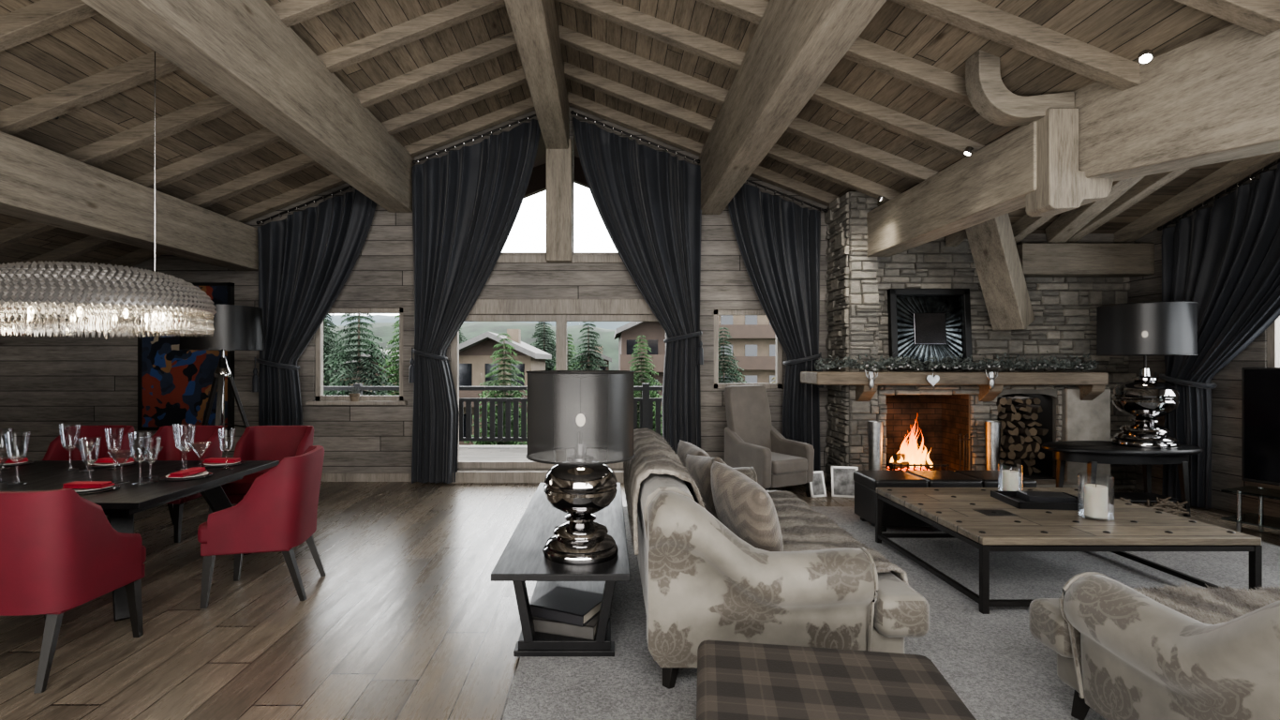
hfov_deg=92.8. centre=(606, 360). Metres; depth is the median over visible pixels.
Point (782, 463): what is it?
seat cushion
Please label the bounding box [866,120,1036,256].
ceiling beam
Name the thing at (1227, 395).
wall
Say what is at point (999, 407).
log
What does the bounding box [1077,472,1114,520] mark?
glass
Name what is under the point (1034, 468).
log
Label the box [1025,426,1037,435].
log
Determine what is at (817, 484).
print
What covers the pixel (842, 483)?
framed photograph
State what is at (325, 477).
baseboard
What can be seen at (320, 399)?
window
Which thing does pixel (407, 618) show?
floor
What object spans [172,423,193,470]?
wine glass
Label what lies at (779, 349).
window
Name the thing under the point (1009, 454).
log
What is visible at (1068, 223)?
ceiling beam
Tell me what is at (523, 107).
ceiling beam
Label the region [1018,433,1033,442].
log
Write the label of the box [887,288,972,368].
wall mirror
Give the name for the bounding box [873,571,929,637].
seat cushion
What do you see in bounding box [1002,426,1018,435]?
log
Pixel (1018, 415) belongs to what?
log
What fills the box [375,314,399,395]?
conifer tree
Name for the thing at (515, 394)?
conifer tree
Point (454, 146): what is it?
curtain rod
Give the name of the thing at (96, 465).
dinner plate
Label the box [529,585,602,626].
book
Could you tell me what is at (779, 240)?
curtain
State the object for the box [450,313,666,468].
door
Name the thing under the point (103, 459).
napkin
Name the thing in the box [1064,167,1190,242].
ceiling beam
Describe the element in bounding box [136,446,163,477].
cocktail glass
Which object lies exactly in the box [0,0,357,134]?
ceiling beam
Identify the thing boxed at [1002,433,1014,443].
log
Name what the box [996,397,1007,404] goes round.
log
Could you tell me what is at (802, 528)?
fur throw
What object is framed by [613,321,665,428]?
chalet
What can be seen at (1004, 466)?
log
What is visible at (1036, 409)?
log
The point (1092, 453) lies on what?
console table
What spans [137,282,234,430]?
painting
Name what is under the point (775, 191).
curtain rod
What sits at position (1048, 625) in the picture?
seat cushion
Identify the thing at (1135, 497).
shelf
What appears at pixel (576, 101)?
rafter
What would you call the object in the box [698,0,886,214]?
ceiling beam
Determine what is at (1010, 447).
log
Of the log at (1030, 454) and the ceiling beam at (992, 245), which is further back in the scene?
the log at (1030, 454)
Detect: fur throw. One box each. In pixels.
[622,427,908,584]
[1129,580,1279,624]
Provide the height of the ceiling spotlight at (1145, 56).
0.080 m
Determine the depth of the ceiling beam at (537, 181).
10.45 m
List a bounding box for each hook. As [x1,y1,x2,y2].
[864,369,878,388]
[983,369,998,388]
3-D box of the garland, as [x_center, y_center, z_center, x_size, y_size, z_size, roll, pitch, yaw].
[4.154,-0.006,7.263,3.389,0.254,0.374,0,0,0]
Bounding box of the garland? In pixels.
[814,350,1099,371]
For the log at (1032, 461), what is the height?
0.093 m
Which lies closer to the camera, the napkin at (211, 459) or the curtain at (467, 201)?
the napkin at (211, 459)
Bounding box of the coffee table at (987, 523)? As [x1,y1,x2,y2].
[875,487,1262,613]
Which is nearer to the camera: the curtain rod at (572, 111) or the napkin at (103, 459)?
the napkin at (103, 459)
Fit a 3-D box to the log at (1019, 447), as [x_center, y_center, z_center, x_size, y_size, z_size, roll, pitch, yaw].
[5.092,1.068,7.702,0.103,0.096,0.380,0,0,0]
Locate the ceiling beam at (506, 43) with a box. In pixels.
[0,31,517,249]
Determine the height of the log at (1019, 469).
0.084 m
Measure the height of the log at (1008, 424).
0.099 m
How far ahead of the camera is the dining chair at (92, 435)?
5.89 m
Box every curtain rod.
[256,185,353,223]
[412,113,536,163]
[570,110,699,163]
[746,179,827,212]
[1156,158,1279,230]
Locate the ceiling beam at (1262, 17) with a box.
[1174,0,1279,35]
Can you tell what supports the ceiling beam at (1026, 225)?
attached to the stone wall at (1099, 292)
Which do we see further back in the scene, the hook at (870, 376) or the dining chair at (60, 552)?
the hook at (870, 376)
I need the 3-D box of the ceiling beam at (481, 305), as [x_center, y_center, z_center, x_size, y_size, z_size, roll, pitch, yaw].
[-0.600,-1.010,8.075,3.200,0.780,0.050,0,0,0]
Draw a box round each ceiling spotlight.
[877,194,885,201]
[963,146,974,155]
[1137,49,1153,64]
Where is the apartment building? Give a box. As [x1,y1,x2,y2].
[718,314,775,383]
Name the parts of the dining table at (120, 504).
leg, leg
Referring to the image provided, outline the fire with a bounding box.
[886,416,932,470]
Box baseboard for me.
[320,473,826,481]
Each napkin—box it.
[0,457,28,462]
[61,480,114,488]
[93,457,134,462]
[167,466,206,476]
[202,457,241,462]
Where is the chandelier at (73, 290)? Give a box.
[0,51,216,338]
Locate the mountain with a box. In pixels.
[325,314,630,329]
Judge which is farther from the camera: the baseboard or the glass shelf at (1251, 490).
the baseboard
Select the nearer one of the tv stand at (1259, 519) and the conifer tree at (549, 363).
the tv stand at (1259, 519)
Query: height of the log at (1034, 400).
0.082 m
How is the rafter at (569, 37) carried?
attached to the ceiling at (90, 46)
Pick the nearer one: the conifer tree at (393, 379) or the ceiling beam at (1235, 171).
the ceiling beam at (1235, 171)
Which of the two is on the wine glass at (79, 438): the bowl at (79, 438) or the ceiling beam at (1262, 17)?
the bowl at (79, 438)
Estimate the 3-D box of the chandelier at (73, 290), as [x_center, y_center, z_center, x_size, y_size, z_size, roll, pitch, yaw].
[-3.830,-1.358,4.400,1.898,2.351,1.171,0,0,0]
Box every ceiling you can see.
[0,0,1234,264]
[944,160,1232,237]
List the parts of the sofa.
backrest, leg, armrest, armrest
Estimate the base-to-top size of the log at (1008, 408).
0.112 m
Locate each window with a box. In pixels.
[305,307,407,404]
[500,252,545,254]
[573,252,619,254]
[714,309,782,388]
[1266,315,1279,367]
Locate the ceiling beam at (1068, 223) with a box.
[1045,175,1146,242]
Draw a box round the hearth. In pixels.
[853,470,1036,531]
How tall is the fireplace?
1.470 m
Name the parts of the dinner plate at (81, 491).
plate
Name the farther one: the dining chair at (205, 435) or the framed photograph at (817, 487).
the framed photograph at (817, 487)
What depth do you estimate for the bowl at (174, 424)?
4.73 m
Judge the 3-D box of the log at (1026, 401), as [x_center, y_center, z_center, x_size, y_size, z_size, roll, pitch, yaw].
[5.204,0.504,7.692,0.072,0.080,0.380,0,0,0]
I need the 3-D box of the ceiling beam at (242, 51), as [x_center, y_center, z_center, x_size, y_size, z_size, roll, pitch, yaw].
[-2.720,-2.340,3.500,0.330,0.740,9.200,0,0,0]
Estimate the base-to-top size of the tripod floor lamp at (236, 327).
2.204 m
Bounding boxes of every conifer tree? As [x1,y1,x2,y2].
[323,312,342,386]
[323,312,347,395]
[323,312,394,395]
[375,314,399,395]
[459,327,467,343]
[463,332,527,445]
[529,321,555,370]
[552,333,579,370]
[567,321,609,370]
[628,335,662,431]
[718,327,746,383]
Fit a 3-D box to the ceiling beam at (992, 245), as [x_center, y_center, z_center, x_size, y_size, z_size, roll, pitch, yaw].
[4.585,-1.035,7.100,0.848,1.342,0.360,0,0,-30]
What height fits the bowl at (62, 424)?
0.210 m
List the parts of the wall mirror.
glass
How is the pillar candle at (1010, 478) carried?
in the glass at (998, 463)
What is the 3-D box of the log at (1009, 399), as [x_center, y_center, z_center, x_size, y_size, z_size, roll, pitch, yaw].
[4.975,0.499,7.715,0.069,0.082,0.380,-1,0,0]
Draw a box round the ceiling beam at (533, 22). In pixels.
[503,0,569,148]
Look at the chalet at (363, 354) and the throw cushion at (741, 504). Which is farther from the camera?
the chalet at (363, 354)
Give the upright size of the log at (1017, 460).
0.122 m
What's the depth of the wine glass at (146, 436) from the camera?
4.26 m
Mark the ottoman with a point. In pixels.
(736, 680)
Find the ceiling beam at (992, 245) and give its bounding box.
[965,212,1035,330]
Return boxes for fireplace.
[800,371,1110,491]
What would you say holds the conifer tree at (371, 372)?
on the ground
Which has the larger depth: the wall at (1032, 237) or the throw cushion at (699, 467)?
the wall at (1032, 237)
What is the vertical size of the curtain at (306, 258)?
3.930 m
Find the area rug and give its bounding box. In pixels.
[502,506,1279,719]
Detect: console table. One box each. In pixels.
[491,482,630,655]
[1041,440,1202,516]
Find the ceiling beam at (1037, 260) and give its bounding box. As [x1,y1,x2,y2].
[1016,242,1154,277]
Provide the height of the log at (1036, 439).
0.102 m
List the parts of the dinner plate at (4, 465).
plate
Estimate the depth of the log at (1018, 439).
7.55 m
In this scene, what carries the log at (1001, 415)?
on the log at (1003, 426)
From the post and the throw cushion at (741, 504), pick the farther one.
the post
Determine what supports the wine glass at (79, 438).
on the dining table at (120, 504)
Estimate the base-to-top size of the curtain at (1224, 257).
3.775 m
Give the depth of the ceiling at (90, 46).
5.45 m
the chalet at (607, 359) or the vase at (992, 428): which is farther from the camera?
the chalet at (607, 359)
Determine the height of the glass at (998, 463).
0.240 m
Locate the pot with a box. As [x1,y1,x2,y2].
[347,386,360,401]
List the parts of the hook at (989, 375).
hook plate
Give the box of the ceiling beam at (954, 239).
[945,228,967,246]
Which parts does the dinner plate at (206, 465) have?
plate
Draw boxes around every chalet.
[327,348,399,395]
[459,328,551,445]
[568,345,611,370]
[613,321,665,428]
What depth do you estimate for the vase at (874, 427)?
7.14 m
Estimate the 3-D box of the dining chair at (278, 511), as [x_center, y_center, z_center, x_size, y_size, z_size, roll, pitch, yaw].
[-2.374,1.120,4.251,0.682,0.970,0.644,0,0,-10]
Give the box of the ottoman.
[696,639,976,719]
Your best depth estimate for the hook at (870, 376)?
7.04 m
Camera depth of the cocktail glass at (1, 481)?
4.29 m
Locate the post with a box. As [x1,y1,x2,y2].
[545,138,572,262]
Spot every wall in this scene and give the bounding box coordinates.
[0,105,828,473]
[824,191,1136,489]
[1015,233,1134,244]
[1128,158,1279,517]
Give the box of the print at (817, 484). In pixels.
[811,473,823,494]
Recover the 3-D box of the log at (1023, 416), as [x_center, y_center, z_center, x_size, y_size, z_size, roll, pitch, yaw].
[5.197,0.689,7.707,0.100,0.058,0.380,0,0,0]
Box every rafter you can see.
[555,0,985,158]
[558,24,937,182]
[563,61,901,202]
[567,91,840,206]
[696,0,1020,126]
[889,0,1139,90]
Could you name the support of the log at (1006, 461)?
on the log at (1004, 466)
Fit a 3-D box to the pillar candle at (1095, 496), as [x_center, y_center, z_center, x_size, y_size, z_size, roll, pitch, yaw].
[3.440,0.976,4.280,0.132,0.222,0.132,0,0,0]
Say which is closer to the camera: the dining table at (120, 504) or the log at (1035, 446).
the dining table at (120, 504)
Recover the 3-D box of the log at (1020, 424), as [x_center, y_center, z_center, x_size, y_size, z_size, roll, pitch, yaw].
[5.133,0.796,7.719,0.095,0.100,0.380,0,0,0]
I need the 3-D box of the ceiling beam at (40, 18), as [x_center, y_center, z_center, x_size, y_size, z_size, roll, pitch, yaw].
[-4.540,-1.974,4.050,7.520,3.057,0.120,0,0,0]
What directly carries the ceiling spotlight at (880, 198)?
attached to the ceiling at (90, 46)
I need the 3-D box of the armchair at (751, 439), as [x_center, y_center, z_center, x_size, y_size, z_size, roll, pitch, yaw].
[1.915,0.956,7.366,0.780,1.292,0.910,0,0,-28]
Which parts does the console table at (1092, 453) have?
leg, leg, leg, leg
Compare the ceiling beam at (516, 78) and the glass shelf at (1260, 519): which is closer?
the glass shelf at (1260, 519)
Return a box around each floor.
[0,481,1279,719]
[459,445,532,461]
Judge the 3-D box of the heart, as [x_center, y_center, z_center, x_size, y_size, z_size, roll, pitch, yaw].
[3.780,0.206,7.074,0.150,0.187,0.072,0,0,0]
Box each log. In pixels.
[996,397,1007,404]
[996,402,1001,412]
[996,418,1015,428]
[997,412,1007,418]
[997,412,1014,421]
[997,419,1005,429]
[998,396,1012,404]
[999,450,1006,458]
[999,457,1021,467]
[999,458,1013,464]
[999,463,1016,470]
[1000,403,1016,412]
[1000,434,1005,445]
[1000,442,1015,451]
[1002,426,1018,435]
[1002,429,1018,434]
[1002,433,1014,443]
[1003,449,1015,459]
[1004,433,1025,444]
[1005,411,1021,419]
[1007,464,1023,474]
[1008,396,1031,404]
[1009,419,1025,428]
[1012,398,1023,403]
[1012,403,1031,413]
[1012,442,1023,451]
[1013,395,1040,403]
[1013,405,1026,411]
[1013,450,1026,458]
[1014,418,1035,426]
[1016,411,1038,419]
[1017,427,1031,436]
[1018,403,1042,413]
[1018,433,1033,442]
[1018,464,1032,476]
[1020,458,1030,467]
[1021,414,1031,418]
[1021,442,1031,451]
[1023,458,1035,465]
[1024,441,1040,451]
[1025,425,1048,435]
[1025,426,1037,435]
[1025,450,1035,459]
[1030,435,1041,444]
[1030,465,1041,473]
[1033,451,1044,459]
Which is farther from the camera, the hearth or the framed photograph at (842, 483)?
the framed photograph at (842, 483)
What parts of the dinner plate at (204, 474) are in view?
plate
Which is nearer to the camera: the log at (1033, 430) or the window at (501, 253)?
the log at (1033, 430)
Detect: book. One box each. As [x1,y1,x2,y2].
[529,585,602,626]
[532,612,611,639]
[1016,490,1076,503]
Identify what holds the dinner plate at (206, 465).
on the dining table at (120, 504)
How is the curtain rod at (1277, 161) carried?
attached to the wall at (1227, 395)
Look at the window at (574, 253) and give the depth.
8.14 m
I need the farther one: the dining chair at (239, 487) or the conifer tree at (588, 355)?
the conifer tree at (588, 355)
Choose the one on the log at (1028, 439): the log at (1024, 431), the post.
the log at (1024, 431)
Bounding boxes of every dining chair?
[0,488,146,693]
[42,425,133,460]
[139,425,224,542]
[197,445,326,608]
[221,425,313,504]
[221,472,265,495]
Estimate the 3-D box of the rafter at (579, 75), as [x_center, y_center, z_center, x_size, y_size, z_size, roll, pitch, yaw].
[1.550,-2.638,7.170,4.100,1.730,0.120,0,0,0]
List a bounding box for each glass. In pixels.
[0,450,14,482]
[4,431,30,484]
[58,423,81,470]
[73,441,99,471]
[78,437,101,479]
[104,427,124,470]
[106,449,134,483]
[127,431,152,484]
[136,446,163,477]
[139,435,161,483]
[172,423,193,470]
[175,424,196,453]
[217,427,235,470]
[997,462,1022,490]
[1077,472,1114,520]
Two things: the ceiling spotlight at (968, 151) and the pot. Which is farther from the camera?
the pot
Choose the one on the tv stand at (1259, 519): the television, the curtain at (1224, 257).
the television
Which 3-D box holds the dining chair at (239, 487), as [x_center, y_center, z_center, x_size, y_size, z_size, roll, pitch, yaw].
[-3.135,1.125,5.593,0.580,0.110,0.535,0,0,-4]
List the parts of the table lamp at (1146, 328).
stem, lamp shade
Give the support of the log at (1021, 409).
on the log at (1018, 415)
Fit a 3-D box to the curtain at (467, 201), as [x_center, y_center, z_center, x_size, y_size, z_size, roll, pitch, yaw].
[-1.691,-0.796,7.966,1.696,4.752,0.316,0,0,-3]
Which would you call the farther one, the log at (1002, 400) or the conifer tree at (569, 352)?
the conifer tree at (569, 352)
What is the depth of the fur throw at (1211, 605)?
2.71 m
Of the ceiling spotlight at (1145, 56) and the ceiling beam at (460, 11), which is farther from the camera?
the ceiling beam at (460, 11)
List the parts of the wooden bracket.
post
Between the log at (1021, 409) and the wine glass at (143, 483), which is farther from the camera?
the log at (1021, 409)
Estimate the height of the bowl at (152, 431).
0.210 m
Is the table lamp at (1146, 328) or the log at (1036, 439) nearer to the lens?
the table lamp at (1146, 328)
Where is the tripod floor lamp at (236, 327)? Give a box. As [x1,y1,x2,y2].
[178,303,264,514]
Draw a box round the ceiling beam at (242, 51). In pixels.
[81,0,414,212]
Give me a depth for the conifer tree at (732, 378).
26.86 m
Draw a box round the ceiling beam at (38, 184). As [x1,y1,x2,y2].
[0,130,258,270]
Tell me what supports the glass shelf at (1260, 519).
attached to the tv stand at (1259, 519)
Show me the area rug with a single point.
(993, 662)
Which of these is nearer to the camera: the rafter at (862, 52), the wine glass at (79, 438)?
the wine glass at (79, 438)
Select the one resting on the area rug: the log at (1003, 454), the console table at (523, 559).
the console table at (523, 559)
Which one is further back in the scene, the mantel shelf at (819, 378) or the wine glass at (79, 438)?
the mantel shelf at (819, 378)
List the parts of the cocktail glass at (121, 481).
stem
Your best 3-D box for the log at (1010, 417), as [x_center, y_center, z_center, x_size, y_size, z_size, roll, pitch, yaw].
[4.996,0.693,7.671,0.048,0.102,0.380,0,0,0]
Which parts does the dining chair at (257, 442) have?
seat rail, backrest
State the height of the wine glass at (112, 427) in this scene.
0.320 m
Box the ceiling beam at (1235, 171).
[1114,151,1279,242]
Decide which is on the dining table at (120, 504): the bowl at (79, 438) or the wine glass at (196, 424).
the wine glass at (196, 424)
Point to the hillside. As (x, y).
(469, 330)
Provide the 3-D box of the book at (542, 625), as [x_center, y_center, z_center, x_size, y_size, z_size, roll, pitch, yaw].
[-0.200,1.468,3.500,0.380,0.070,0.340,0,0,17]
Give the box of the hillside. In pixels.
[323,321,618,370]
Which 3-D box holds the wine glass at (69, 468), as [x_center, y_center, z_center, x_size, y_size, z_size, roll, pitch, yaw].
[-4.190,0.672,4.760,0.136,0.355,0.136,0,0,0]
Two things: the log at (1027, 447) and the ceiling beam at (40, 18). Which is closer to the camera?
the ceiling beam at (40, 18)
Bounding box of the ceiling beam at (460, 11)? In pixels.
[64,0,505,165]
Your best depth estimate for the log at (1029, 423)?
7.57 m
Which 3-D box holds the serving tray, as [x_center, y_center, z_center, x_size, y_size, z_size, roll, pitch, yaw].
[3.380,1.078,4.720,0.560,0.050,0.420,0,0,7]
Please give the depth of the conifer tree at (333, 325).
47.17 m
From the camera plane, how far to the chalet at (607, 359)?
48.01 m
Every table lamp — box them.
[525,370,634,565]
[1096,300,1198,448]
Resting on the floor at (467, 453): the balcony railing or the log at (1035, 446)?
the balcony railing
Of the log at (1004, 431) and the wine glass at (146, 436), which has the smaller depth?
the wine glass at (146, 436)
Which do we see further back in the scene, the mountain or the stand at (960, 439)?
the mountain
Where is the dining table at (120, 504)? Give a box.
[0,460,278,621]
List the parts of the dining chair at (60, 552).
leg, backrest, seat rail, leg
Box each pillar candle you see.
[1002,469,1018,491]
[1084,483,1107,518]
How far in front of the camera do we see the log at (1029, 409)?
7.59 m
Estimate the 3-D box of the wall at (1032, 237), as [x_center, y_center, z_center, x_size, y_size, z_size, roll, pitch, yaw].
[5.850,-1.525,7.645,1.500,0.350,0.090,0,0,0]
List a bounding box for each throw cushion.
[677,439,710,467]
[685,453,726,520]
[710,458,783,550]
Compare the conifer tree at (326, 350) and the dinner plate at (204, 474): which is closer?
the dinner plate at (204, 474)
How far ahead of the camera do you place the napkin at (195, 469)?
4.41 m
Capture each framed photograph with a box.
[809,470,826,497]
[830,465,858,497]
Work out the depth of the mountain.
174.93 m
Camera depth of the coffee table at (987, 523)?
4.11 m
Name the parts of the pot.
pot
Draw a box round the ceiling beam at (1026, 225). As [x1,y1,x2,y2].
[1011,213,1056,243]
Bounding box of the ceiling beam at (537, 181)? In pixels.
[523,132,589,198]
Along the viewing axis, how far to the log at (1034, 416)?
7.57 m
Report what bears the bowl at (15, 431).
on the wine glass at (15, 431)
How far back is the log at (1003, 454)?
7.57 m
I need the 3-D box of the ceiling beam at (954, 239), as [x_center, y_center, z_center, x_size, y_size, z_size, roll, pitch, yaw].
[4.300,-2.500,4.300,0.140,2.155,6.600,0,0,0]
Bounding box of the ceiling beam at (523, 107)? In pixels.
[4,97,535,314]
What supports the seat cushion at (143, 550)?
on the dining chair at (60, 552)
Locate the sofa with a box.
[637,466,929,688]
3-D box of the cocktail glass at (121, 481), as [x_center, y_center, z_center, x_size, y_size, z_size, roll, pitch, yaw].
[-3.400,0.742,4.270,0.157,0.216,0.157,0,0,0]
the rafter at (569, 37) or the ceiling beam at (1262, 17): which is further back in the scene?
the rafter at (569, 37)
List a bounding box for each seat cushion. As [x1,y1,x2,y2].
[141,544,146,563]
[197,520,207,543]
[771,451,807,475]
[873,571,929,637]
[1028,597,1081,657]
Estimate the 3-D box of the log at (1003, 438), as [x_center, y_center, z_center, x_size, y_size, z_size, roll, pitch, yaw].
[4.909,0.983,7.723,0.067,0.124,0.380,0,0,0]
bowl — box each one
[4,431,30,462]
[58,423,81,449]
[78,437,101,463]
[127,431,152,462]
[139,435,161,463]
[172,423,193,448]
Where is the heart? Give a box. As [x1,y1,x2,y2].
[925,370,939,386]
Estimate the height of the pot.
0.200 m
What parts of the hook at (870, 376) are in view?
hook plate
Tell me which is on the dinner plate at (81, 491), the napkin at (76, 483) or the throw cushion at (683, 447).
the napkin at (76, 483)
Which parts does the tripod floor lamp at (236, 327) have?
leg, leg, lamp shade, leg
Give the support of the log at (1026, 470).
in the fireplace
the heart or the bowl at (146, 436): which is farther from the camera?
the heart
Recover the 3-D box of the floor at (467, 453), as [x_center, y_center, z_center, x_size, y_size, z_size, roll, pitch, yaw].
[-0.500,1.585,9.650,11.000,0.130,2.700,0,0,0]
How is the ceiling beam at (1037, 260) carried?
attached to the stone wall at (1099, 292)
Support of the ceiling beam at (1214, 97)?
attached to the ceiling at (1193, 175)
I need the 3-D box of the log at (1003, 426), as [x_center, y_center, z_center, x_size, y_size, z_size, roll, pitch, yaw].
[4.929,0.793,7.747,0.058,0.109,0.380,0,0,0]
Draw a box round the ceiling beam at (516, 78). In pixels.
[22,67,526,263]
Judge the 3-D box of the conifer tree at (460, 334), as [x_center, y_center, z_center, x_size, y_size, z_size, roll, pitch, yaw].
[-12.036,0.884,48.073,6.035,9.742,6.133,0,0,40]
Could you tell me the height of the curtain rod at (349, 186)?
0.671 m
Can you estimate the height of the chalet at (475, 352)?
7.190 m
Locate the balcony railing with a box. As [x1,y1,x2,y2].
[323,383,662,441]
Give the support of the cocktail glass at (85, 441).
on the dining table at (120, 504)
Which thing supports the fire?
on the fireplace
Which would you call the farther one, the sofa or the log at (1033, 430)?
the log at (1033, 430)
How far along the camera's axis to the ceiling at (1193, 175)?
6.92 m
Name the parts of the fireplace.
fire grate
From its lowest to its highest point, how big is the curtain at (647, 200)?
4.752 m
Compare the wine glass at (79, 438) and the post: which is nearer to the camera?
the wine glass at (79, 438)
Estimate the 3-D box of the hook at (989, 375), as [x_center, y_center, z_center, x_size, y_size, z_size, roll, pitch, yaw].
[4.460,0.215,7.101,0.157,0.231,0.139,0,0,0]
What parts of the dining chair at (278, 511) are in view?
leg, leg, seat rail, backrest, leg, leg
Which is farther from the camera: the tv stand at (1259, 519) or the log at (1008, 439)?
the log at (1008, 439)
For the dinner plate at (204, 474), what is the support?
on the dining table at (120, 504)
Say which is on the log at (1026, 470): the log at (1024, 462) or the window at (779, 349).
the log at (1024, 462)
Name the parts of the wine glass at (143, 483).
stem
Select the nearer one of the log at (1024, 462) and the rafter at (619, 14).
the rafter at (619, 14)
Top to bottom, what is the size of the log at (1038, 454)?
0.088 m
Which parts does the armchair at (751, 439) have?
backrest, armrest, armrest, leg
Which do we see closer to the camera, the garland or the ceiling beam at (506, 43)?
the ceiling beam at (506, 43)
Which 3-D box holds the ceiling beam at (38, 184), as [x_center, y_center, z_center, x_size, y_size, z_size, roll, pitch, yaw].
[-4.750,-1.470,3.500,0.340,0.550,9.200,0,0,0]
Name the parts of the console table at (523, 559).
leg, leg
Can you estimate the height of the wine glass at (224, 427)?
0.320 m
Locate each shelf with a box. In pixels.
[518,580,610,649]
[800,371,1108,385]
[1107,491,1181,503]
[1220,485,1279,499]
[1220,512,1279,529]
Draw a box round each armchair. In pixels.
[724,385,814,496]
[1028,571,1279,719]
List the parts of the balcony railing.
post, handrail, rail, post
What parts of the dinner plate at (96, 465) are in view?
plate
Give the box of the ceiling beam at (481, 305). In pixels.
[468,254,653,313]
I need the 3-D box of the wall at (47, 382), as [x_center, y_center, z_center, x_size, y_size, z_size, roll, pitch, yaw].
[-2.550,-0.990,8.200,11.500,5.180,0.200,0,0,0]
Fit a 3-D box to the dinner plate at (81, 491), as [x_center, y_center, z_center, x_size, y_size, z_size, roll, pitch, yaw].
[-3.400,0.839,4.000,0.330,0.023,0.330,0,0,0]
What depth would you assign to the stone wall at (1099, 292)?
7.66 m
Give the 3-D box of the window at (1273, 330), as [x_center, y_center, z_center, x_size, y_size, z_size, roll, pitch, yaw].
[6.660,0.000,3.350,0.080,1.700,5.520,0,0,0]
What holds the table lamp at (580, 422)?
on the console table at (523, 559)
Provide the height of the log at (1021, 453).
0.090 m
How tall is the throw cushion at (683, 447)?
0.463 m
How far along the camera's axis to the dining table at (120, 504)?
4.37 m
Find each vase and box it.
[867,420,882,470]
[984,420,1001,470]
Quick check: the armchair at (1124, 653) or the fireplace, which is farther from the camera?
the fireplace
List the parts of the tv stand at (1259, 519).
leg, leg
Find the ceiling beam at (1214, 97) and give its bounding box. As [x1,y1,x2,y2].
[1073,24,1279,180]
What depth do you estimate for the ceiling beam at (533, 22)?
5.78 m
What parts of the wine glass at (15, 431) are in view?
stem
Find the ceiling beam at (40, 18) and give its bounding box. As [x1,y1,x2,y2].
[0,0,99,51]
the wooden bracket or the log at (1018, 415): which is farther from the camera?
the log at (1018, 415)
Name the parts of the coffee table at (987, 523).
leg, leg, iron plate, leg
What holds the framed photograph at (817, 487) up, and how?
on the floor at (407, 618)
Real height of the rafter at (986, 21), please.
1.730 m
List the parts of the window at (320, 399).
sill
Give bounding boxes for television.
[1241,367,1279,485]
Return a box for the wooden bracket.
[965,49,1113,216]
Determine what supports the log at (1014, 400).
on the log at (1008, 408)
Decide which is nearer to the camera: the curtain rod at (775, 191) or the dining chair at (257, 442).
the dining chair at (257, 442)
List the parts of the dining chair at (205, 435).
leg, leg, backrest, seat rail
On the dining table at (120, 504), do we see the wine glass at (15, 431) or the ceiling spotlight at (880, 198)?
the wine glass at (15, 431)
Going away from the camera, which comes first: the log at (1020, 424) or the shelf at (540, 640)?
the shelf at (540, 640)
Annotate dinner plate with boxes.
[0,460,34,467]
[72,484,120,494]
[88,460,139,467]
[159,471,214,480]
[198,461,245,467]
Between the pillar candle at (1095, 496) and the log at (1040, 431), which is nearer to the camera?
the pillar candle at (1095, 496)
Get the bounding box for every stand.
[958,433,972,470]
[1220,485,1279,532]
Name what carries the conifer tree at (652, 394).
on the ground
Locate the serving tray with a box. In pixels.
[990,490,1084,510]
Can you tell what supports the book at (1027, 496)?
in the serving tray
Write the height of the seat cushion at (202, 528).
0.110 m
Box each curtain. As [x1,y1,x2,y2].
[252,188,376,425]
[408,119,540,483]
[572,117,703,453]
[728,183,823,471]
[1154,163,1279,508]
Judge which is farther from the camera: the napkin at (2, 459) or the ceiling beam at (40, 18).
the napkin at (2, 459)
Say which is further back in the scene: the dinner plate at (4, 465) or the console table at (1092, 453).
the console table at (1092, 453)

